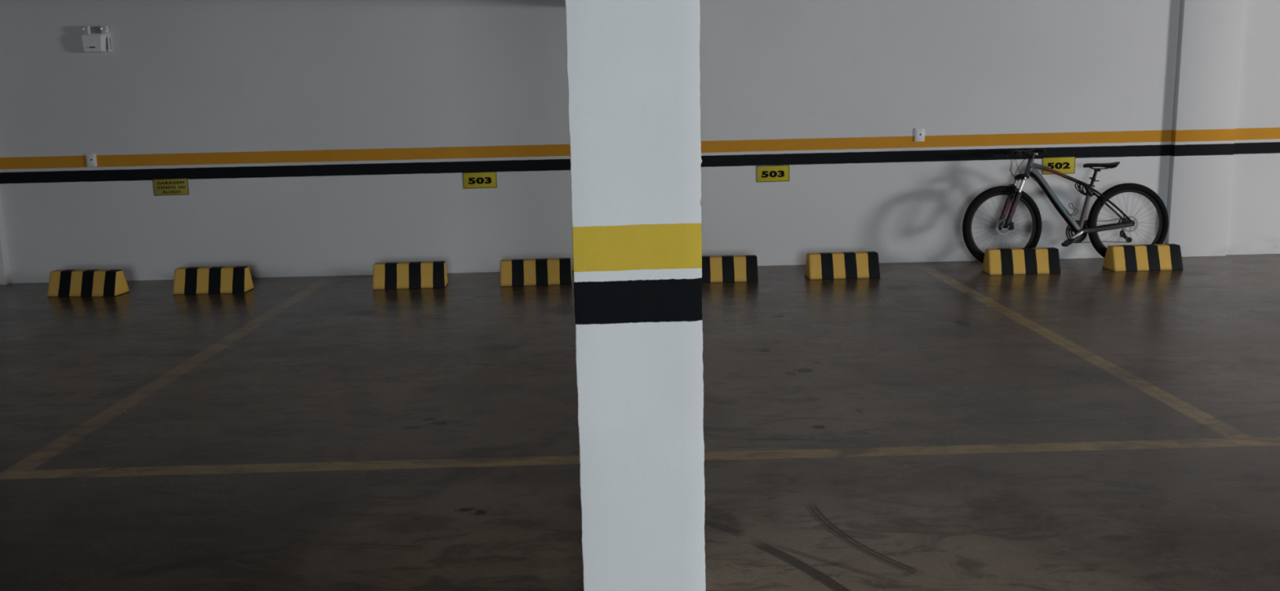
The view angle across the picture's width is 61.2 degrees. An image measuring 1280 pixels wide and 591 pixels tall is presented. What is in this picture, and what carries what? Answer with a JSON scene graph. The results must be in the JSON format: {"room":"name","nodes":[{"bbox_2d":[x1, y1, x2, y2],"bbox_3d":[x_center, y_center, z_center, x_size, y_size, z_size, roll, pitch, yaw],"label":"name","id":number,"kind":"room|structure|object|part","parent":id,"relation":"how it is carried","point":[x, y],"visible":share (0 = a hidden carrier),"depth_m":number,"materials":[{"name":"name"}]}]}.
{"room":"parking garage","nodes":[
{"label":"parking garage","id":0,"kind":"room"},
{"bbox_2d":[0,253,1279,590],"bbox_3d":[3.016,1.381,1.011,22.600,0.200,18.566,-1,10,-1],"label":"floor","id":1,"kind":"structure","parent":0,"point":[940,425],"depth_m":4.93,"materials":[{"name":"concrete"}]},
{"bbox_2d":[47,269,129,296],"bbox_3d":[-4.591,-0.110,8.999,0.595,0.203,0.230,0,10,7],"label":"wheel stop","id":2,"kind":"object","parent":1,"relation":"on","point":[62,282],"visible":1,"depth_m":8.92,"materials":[{"name":"paint"}]},
{"bbox_2d":[173,266,253,294],"bbox_3d":[-3.558,-0.134,9.017,0.594,0.203,0.230,-1,10,1],"label":"wheel stop","id":3,"kind":"object","parent":1,"relation":"on","point":[223,279],"visible":1,"depth_m":8.94,"materials":[{"name":"paint"}]},
{"bbox_2d":[373,261,448,289],"bbox_3d":[-1.922,-0.176,9.059,0.595,0.203,0.230,-2,10,-3],"label":"wheel stop","id":4,"kind":"object","parent":1,"relation":"on","point":[420,274],"visible":1,"depth_m":8.98,"materials":[{"name":"paint"}]},
{"bbox_2d":[500,257,572,286],"bbox_3d":[-0.872,-0.204,9.093,0.594,0.203,0.230,-2,10,-3],"label":"wheel stop","id":5,"kind":"object","parent":1,"relation":"on","point":[553,271],"visible":1,"depth_m":9.01,"materials":[{"name":"paint"}]},
{"bbox_2d":[564,0,706,590],"bbox_3d":[-0.011,-0.197,3.090,0.354,2.290,0.350,-1,10,-1],"label":"pillar","id":6,"kind":"structure","parent":1,"relation":"on","point":[633,71],"depth_m":2.94,"materials":[{"name":"white paint"}]},
{"bbox_2d":[702,254,758,282],"bbox_3d":[0.682,-0.228,9.052,0.595,0.203,0.230,-1,10,1],"label":"wheel stop","id":7,"kind":"object","parent":1,"relation":"on","point":[715,268],"visible":0.75,"depth_m":8.97,"materials":[{"name":"paint"}]},
{"bbox_2d":[804,251,879,279],"bbox_3d":[1.701,-0.259,9.107,0.594,0.203,0.230,-2,10,-3],"label":"wheel stop","id":8,"kind":"object","parent":1,"relation":"on","point":[859,264],"visible":1,"depth_m":9.03,"materials":[{"name":"paint"}]},
{"bbox_2d":[982,247,1061,275],"bbox_3d":[3.219,-0.296,9.137,0.594,0.203,0.230,-1,10,1],"label":"wheel stop","id":9,"kind":"object","parent":1,"relation":"on","point":[1037,260],"visible":1,"depth_m":9.06,"materials":[{"name":"paint"}]},
{"bbox_2d":[962,148,1168,262],"bbox_3d":[3.680,-0.764,9.328,1.736,1.034,0.618,1,11,14],"label":"bicycle","id":10,"kind":"object","parent":1,"relation":"on","point":[1126,224],"visible":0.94,"depth_m":9.36,"materials":[{"name":"metal"}]},
{"bbox_3d":[3.280,-1.259,9.545,0.094,0.057,0.124,-1,5,-1],"label":"brake lever","id":11,"kind":"part","parent":10,"relation":"part of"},
{"bbox_3d":[3.299,-1.021,9.347,0.095,0.065,0.178,-1,5,-1],"label":"crown","id":12,"kind":"part","parent":10,"relation":"part of","materials":[{"name":"black metal"}]},
{"bbox_3d":[3.342,-1.210,9.329,0.126,0.088,0.051,-1,5,-1],"label":"stem","id":13,"kind":"part","parent":10,"relation":"part of","materials":[{"name":"black metal"}]},
{"bbox_3d":[3.354,-1.100,9.344,0.090,0.159,0.052,-1,5,-1],"label":"frame","id":14,"kind":"part","parent":10,"relation":"part of","materials":[{"name":"paint"}]},
{"bbox_3d":[3.305,-1.211,9.112,0.070,0.053,0.146,5,12,30],"label":"brake lever","id":15,"kind":"part","parent":10,"relation":"part of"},
{"bbox_3d":[3.744,-0.505,9.347,0.176,0.110,0.020,-3,10,-10],"label":"crank arm","id":16,"kind":"part","parent":10,"relation":"part of","materials":[{"name":"metal"}]},
{"bbox_2d":[1075,180,1093,196],"bbox_3d":[3.842,-0.924,9.363,0.134,0.143,0.113,-1,10,1],"label":"lock","id":17,"kind":"object","parent":10,"relation":"attached to","point":[1086,187],"visible":1,"depth_m":9.34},
{"bbox_3d":[4.004,-0.568,9.447,0.580,0.224,0.018,-1,5,-1],"label":"chain","id":18,"kind":"part","parent":10,"relation":"part of","materials":[{"name":"metal"}]},
{"bbox_2d":[1102,244,1182,271],"bbox_3d":[4.271,-0.328,9.192,0.594,0.203,0.230,-2,10,-3],"label":"wheel stop","id":19,"kind":"object","parent":1,"relation":"on","point":[1144,257],"visible":1,"depth_m":9.11,"materials":[{"name":"paint"}]},
{"bbox_2d":[0,0,1279,283],"bbox_3d":[2.786,-1.681,9.685,22.600,2.750,0.200,-1,10,-1],"label":"wall","id":20,"kind":"structure","parent":0,"point":[308,138],"depth_m":9.55,"materials":[{"name":"white paint"}]},
{"bbox_2d":[0,191,12,284],"bbox_3d":[-5.974,-1.447,9.394,0.665,2.749,0.110,-1,10,-1],"label":"pilaster","id":21,"kind":"object","parent":20,"relation":"attached to","point":[5,271],"visible":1,"depth_m":9.57,"materials":[{"name":"white paint"}]},
{"bbox_2d":[85,153,97,167],"bbox_3d":[-4.810,-1.187,9.492,0.088,0.120,0.020,-1,10,-1],"label":"outlet","id":22,"kind":"object","parent":20,"relation":"attached to","point":[91,162],"visible":1,"depth_m":9.48,"materials":[{"name":"white plastic"}]},
{"bbox_2d":[79,25,112,53],"bbox_3d":[-4.673,-2.197,9.280,0.248,0.220,0.085,-1,10,-1],"label":"emergency light","id":23,"kind":"object","parent":20,"relation":"attached to","point":[94,39],"visible":1,"depth_m":9.25,"materials":[{"name":"white plastic"}]},
{"bbox_3d":[-4.667,-2.180,9.319,0.230,0.165,0.014,-1,10,-1],"label":"plate","id":24,"kind":"part","parent":23,"relation":"part of","materials":[{"name":"white plastic"}]},
{"bbox_3d":[-4.564,-2.164,9.300,0.026,0.134,0.042,-1,10,-1],"label":"panel","id":25,"kind":"part","parent":23,"relation":"part of","materials":[{"name":"white plastic"}]},
{"bbox_2d":[152,177,189,195],"bbox_3d":[-4.140,-0.959,9.556,0.305,0.147,0.005,-2,10,-1],"label":"sign","id":26,"kind":"object","parent":20,"relation":"attached to","point":[177,186],"visible":1,"depth_m":9.55,"materials":[{"name":"yellow plastic"}]},
{"bbox_2d":[462,171,497,188],"bbox_3d":[-1.420,-1.024,9.605,0.297,0.143,0.005,-2,10,-1],"label":"sign","id":27,"kind":"object","parent":20,"relation":"attached to","point":[486,179],"visible":1,"depth_m":9.60,"materials":[{"name":"yellow plastic"}]},
{"bbox_2d":[756,164,789,182],"bbox_3d":[1.185,-1.087,9.652,0.294,0.145,0.005,-2,10,-1],"label":"sign","id":28,"kind":"object","parent":20,"relation":"attached to","point":[775,173],"visible":1,"depth_m":9.65,"materials":[{"name":"yellow plastic"}]},
{"bbox_2d":[914,128,924,142],"bbox_3d":[2.483,-1.426,9.612,0.088,0.120,0.020,-1,10,-1],"label":"outlet","id":29,"kind":"object","parent":20,"relation":"attached to","point":[919,135],"visible":1,"depth_m":9.61,"materials":[{"name":"white plastic"}]},
{"bbox_2d":[1041,156,1075,174],"bbox_3d":[3.749,-1.165,9.695,0.295,0.152,0.005,-2,10,-1],"label":"sign","id":30,"kind":"object","parent":20,"relation":"attached to","point":[1065,165],"visible":0.86,"depth_m":9.69,"materials":[{"name":"yellow plastic"}]},
{"bbox_2d":[1164,0,1244,257],"bbox_3d":[5.011,-1.711,9.601,0.535,2.749,0.092,-1,10,-1],"label":"pilaster","id":31,"kind":"object","parent":20,"relation":"attached to","point":[1210,33],"visible":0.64,"depth_m":9.59,"materials":[{"name":"white paint"}]}
]}

